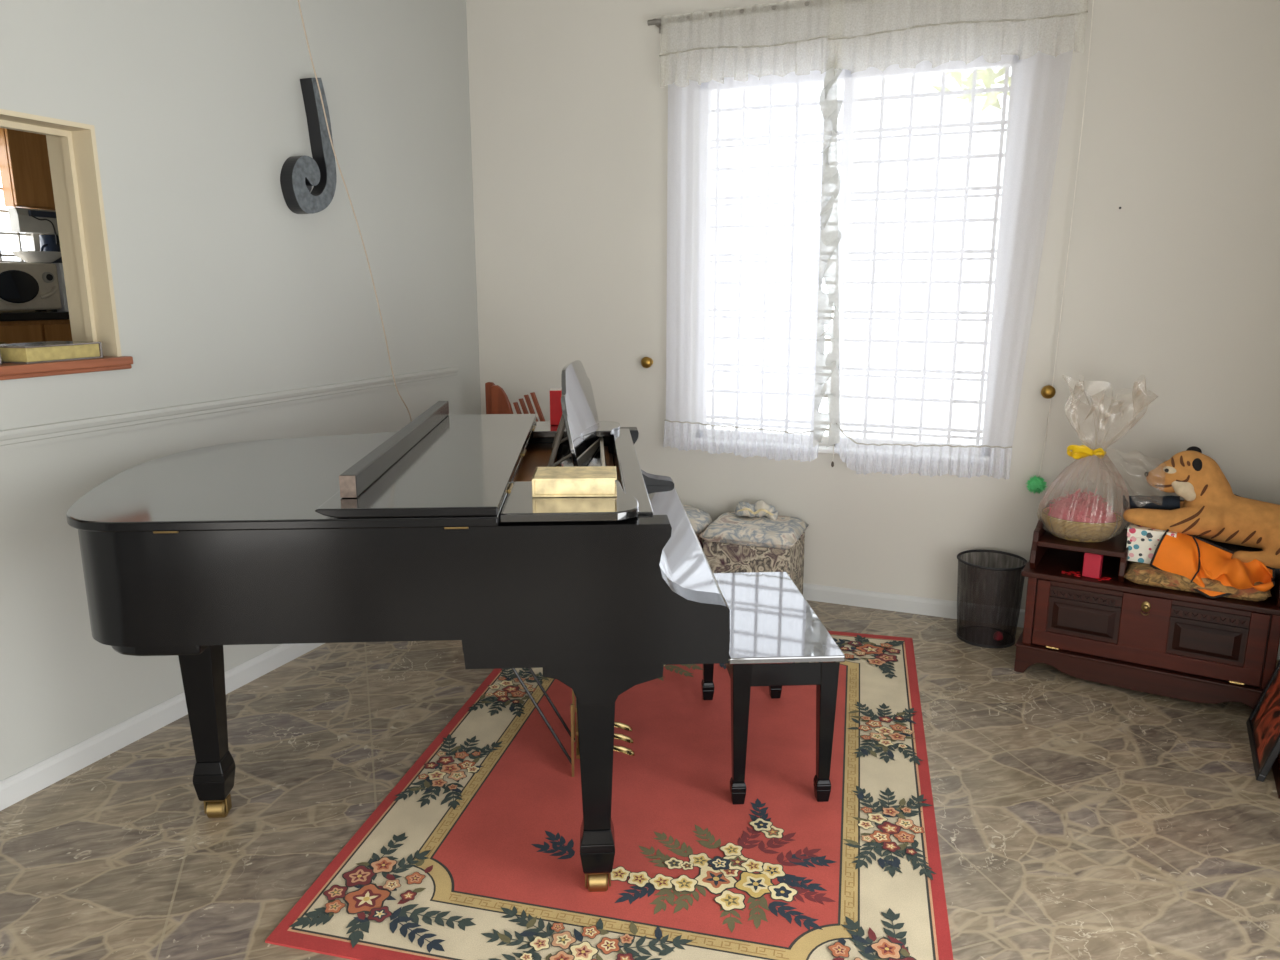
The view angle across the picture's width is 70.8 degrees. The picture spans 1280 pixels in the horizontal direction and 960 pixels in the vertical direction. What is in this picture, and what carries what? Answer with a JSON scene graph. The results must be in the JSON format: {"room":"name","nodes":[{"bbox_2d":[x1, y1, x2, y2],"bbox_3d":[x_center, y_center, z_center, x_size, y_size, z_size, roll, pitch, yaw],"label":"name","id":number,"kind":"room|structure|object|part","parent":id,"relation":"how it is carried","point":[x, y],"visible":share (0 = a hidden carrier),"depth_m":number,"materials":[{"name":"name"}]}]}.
{"room":"music room","nodes":[
{"label":"music room","id":0,"kind":"room"},
{"bbox_2d":[0,234,58,311],"bbox_3d":[-3.940,-0.903,3.961,0.150,3.120,3.880,5,13,21],"label":"wall","id":1,"kind":"structure","parent":0,"point":[40,234],"depth_m":5.04,"materials":[{"name":"beige paint"}]},
{"bbox_2d":[0,187,39,262],"bbox_3d":[-3.690,-1.461,4.434,0.060,0.774,1.441,5,13,21],"label":"window","id":2,"kind":"structure","parent":1,"relation":"in","point":[33,242],"depth_m":5.05,"materials":[{"name":"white glass"}]},
{"bbox_2d":[0,128,55,210],"bbox_3d":[-3.280,-1.887,5.055,0.110,0.720,0.600,5,13,21],"label":"upper cabinet","id":3,"kind":"object","parent":1,"relation":"attached to","point":[25,172],"visible":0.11,"depth_m":4.87,"materials":[{"name":"orange wood"}]},
{"bbox_2d":[8,207,58,244],"bbox_3d":[-3.272,-1.422,5.085,0.105,0.188,0.500,5,13,21],"label":"range hood","id":4,"kind":"object","parent":3,"relation":"attached to","point":[22,220],"visible":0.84,"depth_m":4.91,"materials":[{"name":"white metal"}]},
{"bbox_3d":[-3.242,-1.489,5.075,0.018,0.033,0.410,5,13,21],"label":"vent panel","id":5,"kind":"part","parent":4,"relation":"part of","materials":[{"name":"black metal"}]},
{"bbox_2d":[0,0,480,780],"bbox_3d":[-2.113,-0.497,2.052,0.200,3.120,6.130,5,13,21],"label":"wall","id":6,"kind":"structure","parent":0,"point":[195,108],"depth_m":3.22,"materials":[{"name":"white paint"}]},
{"bbox_2d":[0,109,121,356],"bbox_3d":[-2.018,-0.611,2.267,0.201,0.728,1.339,5,13,21],"label":"trim","id":7,"kind":"structure","parent":6,"relation":"attached to","point":[72,146],"depth_m":2.84,"materials":[{"name":"beige paint"}]},
{"bbox_2d":[0,356,132,379],"bbox_3d":[-2.016,-0.257,2.336,0.250,0.040,1.385,5,13,21],"label":"trim","id":8,"kind":"structure","parent":6,"relation":"attached to","point":[8,371],"depth_m":2.71,"materials":[{"name":"red wood"}]},
{"bbox_2d":[0,341,102,363],"bbox_3d":[-1.829,-0.393,2.756,0.190,0.050,0.255,4,13,18],"label":"book","id":9,"kind":"object","parent":8,"relation":"on","point":[46,351],"visible":1,"depth_m":2.70,"materials":[{"name":"yellow paper"}]},
{"bbox_2d":[0,643,324,810],"bbox_3d":[-2.013,0.998,2.328,0.016,0.080,6.130,5,13,21],"label":"baseboard","id":10,"kind":"structure","parent":6,"relation":"attached to","point":[15,788],"depth_m":3.00,"materials":[{"name":"grey paint"}]},
{"bbox_2d":[0,367,457,450],"bbox_3d":[-2.057,0.008,2.009,0.015,0.059,5.900,5,13,21],"label":"trim","id":11,"kind":"structure","parent":6,"relation":"attached to","point":[22,437],"depth_m":3.18,"materials":[{"name":"white paint"}]},
{"bbox_2d":[280,78,336,213],"bbox_3d":[-1.312,-1.317,3.543,0.061,0.523,0.252,5,13,21],"label":"ornament","id":12,"kind":"object","parent":6,"relation":"attached to","point":[298,175],"visible":0.98,"depth_m":3.55,"materials":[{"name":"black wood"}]},
{"bbox_2d":[0,600,1279,959],"bbox_3d":[-1.372,1.149,2.095,6.700,0.120,6.530,5,13,21],"label":"floor","id":13,"kind":"structure","parent":0,"point":[1076,818],"depth_m":2.61,"materials":[{"name":"stone"}]},
{"bbox_2d":[0,319,71,343],"bbox_3d":[-3.432,-0.147,4.694,0.352,1.335,1.600,5,13,21],"label":"base unit","id":14,"kind":"object","parent":13,"relation":"on","point":[31,330],"visible":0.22,"depth_m":4.75,"materials":[{"name":"orange wood"}]},
{"bbox_3d":[-3.281,-0.712,4.539,0.017,0.125,0.530,5,13,21],"label":"drawer","id":15,"kind":"part","parent":14,"relation":"part of","materials":[{"name":"orange wood"}]},
{"bbox_2d":[0,310,69,320],"bbox_3d":[-3.425,-0.824,4.559,0.360,0.040,1.620,5,13,21],"label":"countertop","id":16,"kind":"structure","parent":14,"relation":"on","point":[53,314],"depth_m":4.72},
{"bbox_2d":[0,262,61,310],"bbox_3d":[-3.348,-1.023,4.777,0.212,0.255,0.450,5,13,21],"label":"microwave oven","id":17,"kind":"object","parent":16,"relation":"on","point":[23,286],"visible":1,"depth_m":4.78,"materials":[{"name":"beige plastic"}]},
{"bbox_3d":[-3.268,-1.013,4.718,0.008,0.176,0.250,5,13,21],"label":"door glass","id":18,"kind":"part","parent":17,"relation":"part of","materials":[{"name":"black glass"}]},
{"bbox_3d":[-3.279,-1.014,4.723,0.020,0.190,0.270,5,13,21],"label":"door frame","id":19,"kind":"part","parent":17,"relation":"part of","materials":[{"name":"beige plastic"}]},
{"bbox_2d":[10,251,60,262],"bbox_3d":[-3.277,-1.213,4.905,0.250,0.058,0.250,5,13,21],"label":"bowl","id":20,"kind":"object","parent":17,"relation":"on","point":[27,256],"visible":0.96,"depth_m":4.83,"materials":[{"name":"ceramic"}]},
{"bbox_3d":[-3.208,-1.017,4.887,0.033,0.069,0.102,5,13,21],"label":"door handle","id":21,"kind":"part","parent":17,"relation":"part of","materials":[{"name":"beige plastic"}]},
{"bbox_3d":[-3.197,-1.097,4.875,0.008,0.038,0.038,5,13,21],"label":"dial knob","id":22,"kind":"part","parent":17,"relation":"part of","materials":[{"name":"black plastic"}]},
{"bbox_2d":[39,234,61,309],"bbox_3d":[-3.323,-1.167,5.072,0.110,0.415,0.150,5,13,21],"label":"jug","id":23,"kind":"object","parent":16,"relation":"on","point":[47,242],"visible":0.34,"depth_m":5.02,"materials":[{"name":"blue metal"}]},
{"bbox_2d":[54,263,68,310],"bbox_3d":[-3.206,-1.075,5.018,0.091,0.260,0.093,5,13,21],"label":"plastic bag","id":24,"kind":"object","parent":16,"relation":"on","point":[59,266],"visible":0.44,"depth_m":4.97,"materials":[{"name":"grey plastic"}]},
{"bbox_3d":[-3.088,-0.811,5.006,0.017,0.125,0.460,5,13,21],"label":"drawer","id":25,"kind":"part","parent":14,"relation":"part of","materials":[{"name":"orange wood"}]},
{"bbox_2d":[66,360,729,891],"bbox_3d":[-0.637,0.294,2.792,1.622,1.264,1.515,-1,12,-3],"label":"grand piano","id":26,"kind":"object","parent":13,"relation":"on","point":[433,528],"visible":1,"depth_m":2.07,"materials":[{"name":"black paint"}]},
{"bbox_3d":[-1.223,0.601,2.536,0.100,0.630,0.100,-1,12,-3],"label":"leg","id":27,"kind":"part","parent":26,"relation":"part of","materials":[{"name":"black paint"}]},
{"bbox_3d":[-0.901,-0.056,2.694,1.092,0.023,1.498,-1,12,-3],"label":"lid","id":28,"kind":"part","parent":26,"relation":"part of","materials":[{"name":"black paint"}]},
{"bbox_3d":[-0.669,0.015,2.062,0.036,0.051,0.004,-1,12,-3],"label":"rail","id":29,"kind":"part","parent":26,"relation":"part of","materials":[{"name":"beige wood"}]},
{"bbox_3d":[-0.709,-0.131,2.748,0.038,0.053,1.400,-1,12,-3],"label":"lid rail","id":30,"kind":"part","parent":26,"relation":"part of","materials":[{"name":"black wood"}]},
{"bbox_2d":[550,388,561,424],"bbox_3d":[-0.311,-0.273,3.339,0.044,0.131,0.060,-1,12,-3],"label":"box","id":31,"kind":"object","parent":26,"relation":"on","point":[555,393],"visible":0.79,"depth_m":3.31,"materials":[{"name":"red cardboard"}]},
{"bbox_2d":[499,480,638,522],"bbox_3d":[-0.167,0.049,2.200,0.318,0.022,0.348,-1,12,-3],"label":"shelf","id":32,"kind":"object","parent":26,"relation":"attached to","point":[517,505],"depth_m":2.08,"materials":[{"name":"black paint"}]},
{"bbox_2d":[532,466,616,496],"bbox_3d":[-0.161,0.003,2.245,0.205,0.046,0.150,0,12,-2],"label":"book","id":33,"kind":"object","parent":26,"relation":"on","point":[586,481],"visible":1,"depth_m":2.18,"materials":[{"name":"yellow paper"}]},
{"bbox_2d":[532,421,619,437],"bbox_3d":[-0.231,-0.188,3.314,0.318,0.022,0.248,-1,12,-3],"label":"shelf","id":34,"kind":"object","parent":26,"relation":"attached to","point":[542,428],"depth_m":3.23,"materials":[{"name":"black paint"}]},
{"bbox_2d":[559,444,600,466],"bbox_3d":[-0.191,-0.052,2.947,0.142,0.013,0.700,-1,12,-3],"label":"support","id":35,"kind":"object","parent":26,"relation":"on","point":[594,459],"depth_m":3.00,"materials":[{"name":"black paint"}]},
{"bbox_3d":[-0.169,0.065,2.762,0.202,0.125,1.283,-1,12,-3],"label":"action frame","id":36,"kind":"part","parent":26,"relation":"part of","materials":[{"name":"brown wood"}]},
{"bbox_3d":[-0.102,0.259,2.102,0.620,0.340,0.085,-1,12,-3],"label":"arm","id":37,"kind":"part","parent":26,"relation":"part of","materials":[{"name":"black paint"}]},
{"bbox_3d":[-0.179,-0.027,3.447,0.620,0.340,0.085,-1,12,-3],"label":"arm","id":38,"kind":"part","parent":26,"relation":"part of","materials":[{"name":"black paint"}]},
{"bbox_3d":[-0.089,0.697,2.224,0.286,0.572,0.100,-1,12,-3],"label":"leg","id":39,"kind":"part","parent":26,"relation":"part of","materials":[{"name":"black paint"}]},
{"bbox_3d":[-0.035,-0.016,2.752,0.062,0.087,1.291,-1,12,-3],"label":"name board rail","id":40,"kind":"part","parent":26,"relation":"part of","materials":[{"name":"black paint"}]},
{"bbox_2d":[485,382,544,421],"bbox_3d":[-0.644,0.068,4.388,0.460,1.042,0.410,5,13,21],"label":"wooden chair","id":41,"kind":"object","parent":13,"relation":"on","point":[497,401],"visible":0.25,"depth_m":4.47,"materials":[{"name":"brown wood"}]},
{"bbox_2d":[265,631,952,959],"bbox_3d":[0.095,0.880,3.036,1.687,0.016,2.310,3,12,14],"label":"floral rug","id":42,"kind":"object","parent":13,"relation":"on","point":[474,853],"visible":0.67,"depth_m":2.48,"materials":[{"name":"red carpet"}]},
{"bbox_2d":[701,572,844,804],"bbox_3d":[0.396,0.652,2.972,0.332,0.475,0.780,-1,12,-3],"label":"piano bench","id":43,"kind":"object","parent":42,"relation":"on","point":[777,640],"visible":0.95,"depth_m":2.65,"materials":[{"name":"black wood"}]},
{"bbox_3d":[0.252,0.592,3.304,0.056,0.455,0.056,-1,12,-3],"label":"leg","id":44,"kind":"part","parent":43,"relation":"part of","materials":[{"name":"black paint"}]},
{"bbox_3d":[0.290,0.735,2.630,0.056,0.455,0.056,-1,12,-3],"label":"leg","id":45,"kind":"part","parent":43,"relation":"part of","materials":[{"name":"black paint"}]},
{"bbox_3d":[0.504,0.589,3.318,0.056,0.455,0.056,-1,12,-3],"label":"leg","id":46,"kind":"part","parent":43,"relation":"part of","materials":[{"name":"black paint"}]},
{"bbox_3d":[0.396,0.429,2.925,0.332,0.020,0.780,-1,12,-3],"label":"seat","id":47,"kind":"part","parent":43,"relation":"part of","materials":[{"name":"black wood"}]},
{"bbox_3d":[0.543,0.732,2.644,0.056,0.455,0.056,-1,12,-3],"label":"leg","id":48,"kind":"part","parent":43,"relation":"part of","materials":[{"name":"black paint"}]},
{"bbox_2d":[684,505,712,548],"bbox_3d":[0.140,0.359,4.429,0.430,0.456,0.430,0,12,2],"label":"floral pouffe","id":49,"kind":"object","parent":13,"relation":"on","point":[700,520],"visible":0.14,"depth_m":4.29,"materials":[{"name":"beige fabric"}]},
{"bbox_2d":[699,512,808,594],"bbox_3d":[0.543,0.402,4.287,0.438,0.431,0.387,5,13,21],"label":"ottoman","id":50,"kind":"object","parent":13,"relation":"on","point":[732,543],"visible":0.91,"depth_m":4.13,"materials":[{"name":"beige fabric"}]},
{"bbox_2d":[735,500,777,519],"bbox_3d":[0.561,0.143,4.327,0.212,0.093,0.120,5,13,21],"label":"fabric bundle","id":51,"kind":"object","parent":50,"relation":"on","point":[758,509],"visible":0.95,"depth_m":4.29,"materials":[{"name":"white fabric"}]},
{"bbox_2d":[956,549,1027,647],"bbox_3d":[1.517,0.516,3.916,0.288,0.363,0.288,5,13,21],"label":"basket","id":52,"kind":"object","parent":13,"relation":"on","point":[980,627],"visible":0.98,"depth_m":3.83,"materials":[{"name":"black metal"}]},
{"bbox_2d":[1014,500,1279,708],"bbox_3d":[1.978,0.443,3.496,0.870,0.680,0.452,7,14,31],"label":"storage cabinet","id":53,"kind":"object","parent":13,"relation":"on","point":[1144,628],"visible":0.83,"depth_m":3.34,"materials":[{"name":"brown wood"}]},
{"bbox_2d":[1029,500,1052,568],"bbox_3d":[1.645,0.220,3.681,0.020,0.200,0.420,7,14,31],"label":"shelf","id":54,"kind":"object","parent":53,"relation":"attached to","point":[1039,554],"depth_m":3.57,"materials":[{"name":"brown wood"}]},
{"bbox_3d":[1.697,0.527,3.447,0.240,0.135,0.010,7,14,31],"label":"raised panel","id":55,"kind":"part","parent":53,"relation":"part of","materials":[{"name":"brown wood"}]},
{"bbox_3d":[1.697,0.453,3.432,0.248,0.062,0.008,7,14,31],"label":"dentil moulding","id":56,"kind":"part","parent":53,"relation":"part of","materials":[{"name":"brown wood"}]},
{"bbox_2d":[1062,571,1110,580],"bbox_3d":[1.707,0.367,3.450,0.172,0.004,0.065,11,16,41],"label":"red petals","id":57,"kind":"object","parent":53,"relation":"on","point":[1062,571],"visible":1,"depth_m":3.45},
{"bbox_2d":[1082,553,1102,578],"bbox_3d":[1.730,0.324,3.439,0.060,0.094,0.038,10,16,39],"label":"box","id":58,"kind":"object","parent":53,"relation":"on","point":[1092,563],"visible":0.91,"depth_m":3.42,"materials":[{"name":"red cardboard"}]},
{"bbox_2d":[1037,375,1158,541],"bbox_3d":[1.794,-0.088,3.482,0.427,0.652,0.324,7,14,31],"label":"gift basket","id":59,"kind":"object","parent":53,"relation":"on","point":[1083,518],"visible":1,"depth_m":3.50,"materials":[{"name":"plastic"}]},
{"bbox_2d":[1041,506,1122,541],"bbox_3d":[1.747,0.179,3.571,0.294,0.092,0.294,7,14,31],"label":"wicker bowl","id":60,"kind":"object","parent":59,"relation":"on","point":[1063,525],"depth_m":3.47,"materials":[{"name":"wicker"}]},
{"bbox_2d":[1118,540,1128,581],"bbox_3d":[1.908,0.295,3.529,0.020,0.115,0.420,7,14,31],"label":"shelf","id":61,"kind":"object","parent":53,"relation":"attached to","point":[1123,565],"depth_m":3.37,"materials":[{"name":"brown wood"}]},
{"bbox_3d":[1.862,0.474,3.315,0.032,0.051,0.018,7,14,31],"label":"drop handle","id":62,"kind":"part","parent":53,"relation":"part of","materials":[{"name":"gold metal"}]},
{"bbox_3d":[1.870,0.658,3.364,0.748,0.058,0.010,7,14,31],"label":"rail","id":63,"kind":"part","parent":53,"relation":"part of","materials":[{"name":"red wood"}]},
{"bbox_2d":[1126,523,1176,563],"bbox_3d":[1.972,0.234,3.462,0.161,0.130,0.216,8,14,33],"label":"gift box","id":64,"kind":"object","parent":53,"relation":"on","point":[1142,542],"visible":0.41,"depth_m":3.39,"materials":[{"name":"paper"}]},
{"bbox_3d":[1.972,0.188,3.453,0.161,0.035,0.216,8,14,33],"label":"lid","id":65,"kind":"part","parent":64,"relation":"part of","materials":[{"name":"paper"}]},
{"bbox_2d":[1124,561,1271,600],"bbox_3d":[2.096,0.349,3.392,0.455,0.064,0.406,7,14,31],"label":"seat cushion","id":66,"kind":"object","parent":53,"relation":"on","point":[1139,578],"depth_m":3.27,"materials":[{"name":"fabric"}]},
{"bbox_2d":[1123,446,1279,568],"bbox_3d":[2.195,0.094,3.307,0.720,0.394,0.258,7,14,31],"label":"tiger","id":67,"kind":"object","parent":53,"relation":"on","point":[1210,510],"visible":0.94,"depth_m":3.29},
{"bbox_2d":[1123,495,1179,509],"bbox_3d":[1.968,0.088,3.465,0.195,0.074,0.064,7,14,29],"label":"roll","id":68,"kind":"object","parent":67,"relation":"on","point":[1171,502],"visible":0.9,"depth_m":3.44,"materials":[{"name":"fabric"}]},
{"bbox_3d":[2.038,0.572,3.238,0.230,0.135,0.010,7,14,31],"label":"raised panel","id":69,"kind":"part","parent":53,"relation":"part of","materials":[{"name":"brown wood"}]},
{"bbox_3d":[2.039,0.498,3.223,0.238,0.062,0.008,7,14,31],"label":"dentil moulding","id":70,"kind":"part","parent":53,"relation":"part of","materials":[{"name":"brown wood"}]},
{"bbox_2d":[1150,529,1274,598],"bbox_3d":[2.061,0.306,3.242,0.385,0.205,0.167,10,16,41],"label":"cloth","id":71,"kind":"object","parent":53,"relation":"on","point":[1195,558],"visible":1,"depth_m":3.25,"materials":[{"name":"orange fabric"}]},
{"bbox_2d":[1197,494,1279,577],"bbox_3d":[2.218,0.199,3.342,0.370,0.248,0.273,7,14,31],"label":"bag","id":72,"kind":"object","parent":53,"relation":"on","point":[1232,547],"visible":0.12,"depth_m":3.33,"materials":[{"name":"fabric"}]},
{"bbox_3d":[2.326,0.289,3.260,0.022,0.239,0.420,7,14,31],"label":"arm","id":73,"kind":"part","parent":53,"relation":"part of","materials":[{"name":"brown wood"}]},
{"bbox_2d":[1246,660,1279,781],"bbox_3d":[2.173,0.350,2.793,0.328,1.163,0.440,7,14,29],"label":"framed picture","id":74,"kind":"object","parent":13,"relation":"on","point":[1263,724],"visible":1,"depth_m":2.96,"materials":[{"name":"black wood"}]},
{"bbox_2d":[1272,753,1279,798],"bbox_3d":[2.182,0.389,2.727,0.315,1.114,0.500,7,14,29],"label":"framed picture","id":75,"kind":"object","parent":13,"relation":"on","point":[1276,766],"visible":0.1,"depth_m":2.81,"materials":[{"name":"brown wood"}]},
{"bbox_2d":[466,0,1279,609],"bbox_3d":[0.927,-0.952,4.189,4.200,3.120,0.200,5,13,21],"label":"wall","id":76,"kind":"structure","parent":0,"point":[1176,288],"depth_m":4.00,"materials":[{"name":"beige paint"}]},
{"bbox_2d":[641,357,652,367],"bbox_3d":[0.035,-0.588,4.495,0.058,0.058,0.053,5,13,21],"label":"handle","id":77,"kind":"object","parent":76,"relation":"attached to","point":[646,362],"visible":1,"depth_m":4.47,"materials":[{"name":"gold metal"}]},
{"bbox_2d":[647,0,866,33],"bbox_3d":[0.920,-2.023,3.795,1.870,0.060,0.107,5,13,21],"label":"curtain rod","id":78,"kind":"object","parent":76,"relation":"attached to","point":[659,23],"visible":1,"depth_m":3.93,"materials":[{"name":"grey metal"}]},
{"bbox_2d":[659,20,842,84],"bbox_3d":[0.471,-1.904,3.924,0.824,0.307,0.055,5,13,21],"label":"valance","id":79,"kind":"object","parent":78,"relation":"hanging from","point":[828,36],"visible":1,"depth_m":3.92,"materials":[{"name":"white fabric"}]},
{"bbox_2d":[663,7,842,461],"bbox_3d":[0.503,-1.066,4.122,0.838,1.969,0.078,5,13,21],"label":"curtain","id":80,"kind":"object","parent":78,"relation":"hanging from","point":[748,307],"visible":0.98,"depth_m":4.14,"materials":[{"name":"white fabric"}]},
{"bbox_2d":[820,0,1080,478],"bbox_3d":[1.241,-0.986,3.834,0.993,2.006,0.078,5,13,21],"label":"curtain","id":81,"kind":"object","parent":78,"relation":"hanging from","point":[945,160],"visible":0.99,"depth_m":3.83,"materials":[{"name":"white fabric"}]},
{"bbox_2d":[828,1,1087,54],"bbox_3d":[1.252,-1.833,3.616,0.988,0.317,0.056,5,13,21],"label":"valance","id":82,"kind":"object","parent":78,"relation":"hanging from","point":[1084,12],"visible":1,"depth_m":3.59,"materials":[{"name":"white fabric"}]},
{"bbox_2d":[1026,0,1093,493],"bbox_3d":[1.718,-0.932,3.700,0.094,2.036,0.089,5,13,21],"label":"pull cord","id":83,"kind":"object","parent":78,"relation":"hanging from","point":[1036,484],"visible":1,"depth_m":3.79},
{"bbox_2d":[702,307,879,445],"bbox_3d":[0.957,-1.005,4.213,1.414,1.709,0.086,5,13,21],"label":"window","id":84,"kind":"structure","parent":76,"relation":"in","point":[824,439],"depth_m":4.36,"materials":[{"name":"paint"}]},
{"bbox_2d":[736,310,833,430],"bbox_3d":[0.968,-1.011,4.241,1.410,1.705,0.024,5,13,21],"label":"grille","id":85,"kind":"object","parent":84,"relation":"attached to","point":[826,339],"depth_m":4.33,"materials":[{"name":"metal"}]},
{"bbox_2d":[818,445,837,453],"bbox_3d":[0.920,-0.145,4.302,1.450,0.020,0.112,5,13,21],"label":"trim","id":86,"kind":"structure","parent":76,"relation":"attached to","point":[822,448],"depth_m":4.27,"materials":[{"name":"white paint"}]},
{"bbox_2d":[803,583,1279,659],"bbox_3d":[0.909,0.558,4.398,3.850,0.080,0.016,5,13,21],"label":"baseboard","id":87,"kind":"structure","parent":76,"relation":"attached to","point":[812,592],"depth_m":4.29,"materials":[{"name":"grey paint"}]},
{"bbox_2d":[1041,385,1055,398],"bbox_3d":[1.740,-0.376,3.836,0.058,0.058,0.053,5,13,21],"label":"handle","id":88,"kind":"object","parent":76,"relation":"attached to","point":[1048,391],"visible":1,"depth_m":3.82,"materials":[{"name":"gold metal"}]},
{"bbox_3d":[-1.372,-2.020,1.422,6.700,0.120,6.530,5,13,21],"label":"ceiling","id":89,"kind":"structure","parent":0,"visible":0},
{"bbox_2d":[298,0,412,644],"bbox_3d":[-1.046,-0.772,3.329,0.060,3.115,0.613,5,13,21],"label":"hanging cord","id":90,"kind":"object","parent":89,"relation":"hanging from","point":[298,0],"visible":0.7,"depth_m":3.27,"materials":[{"name":"white paint"}]}
]}

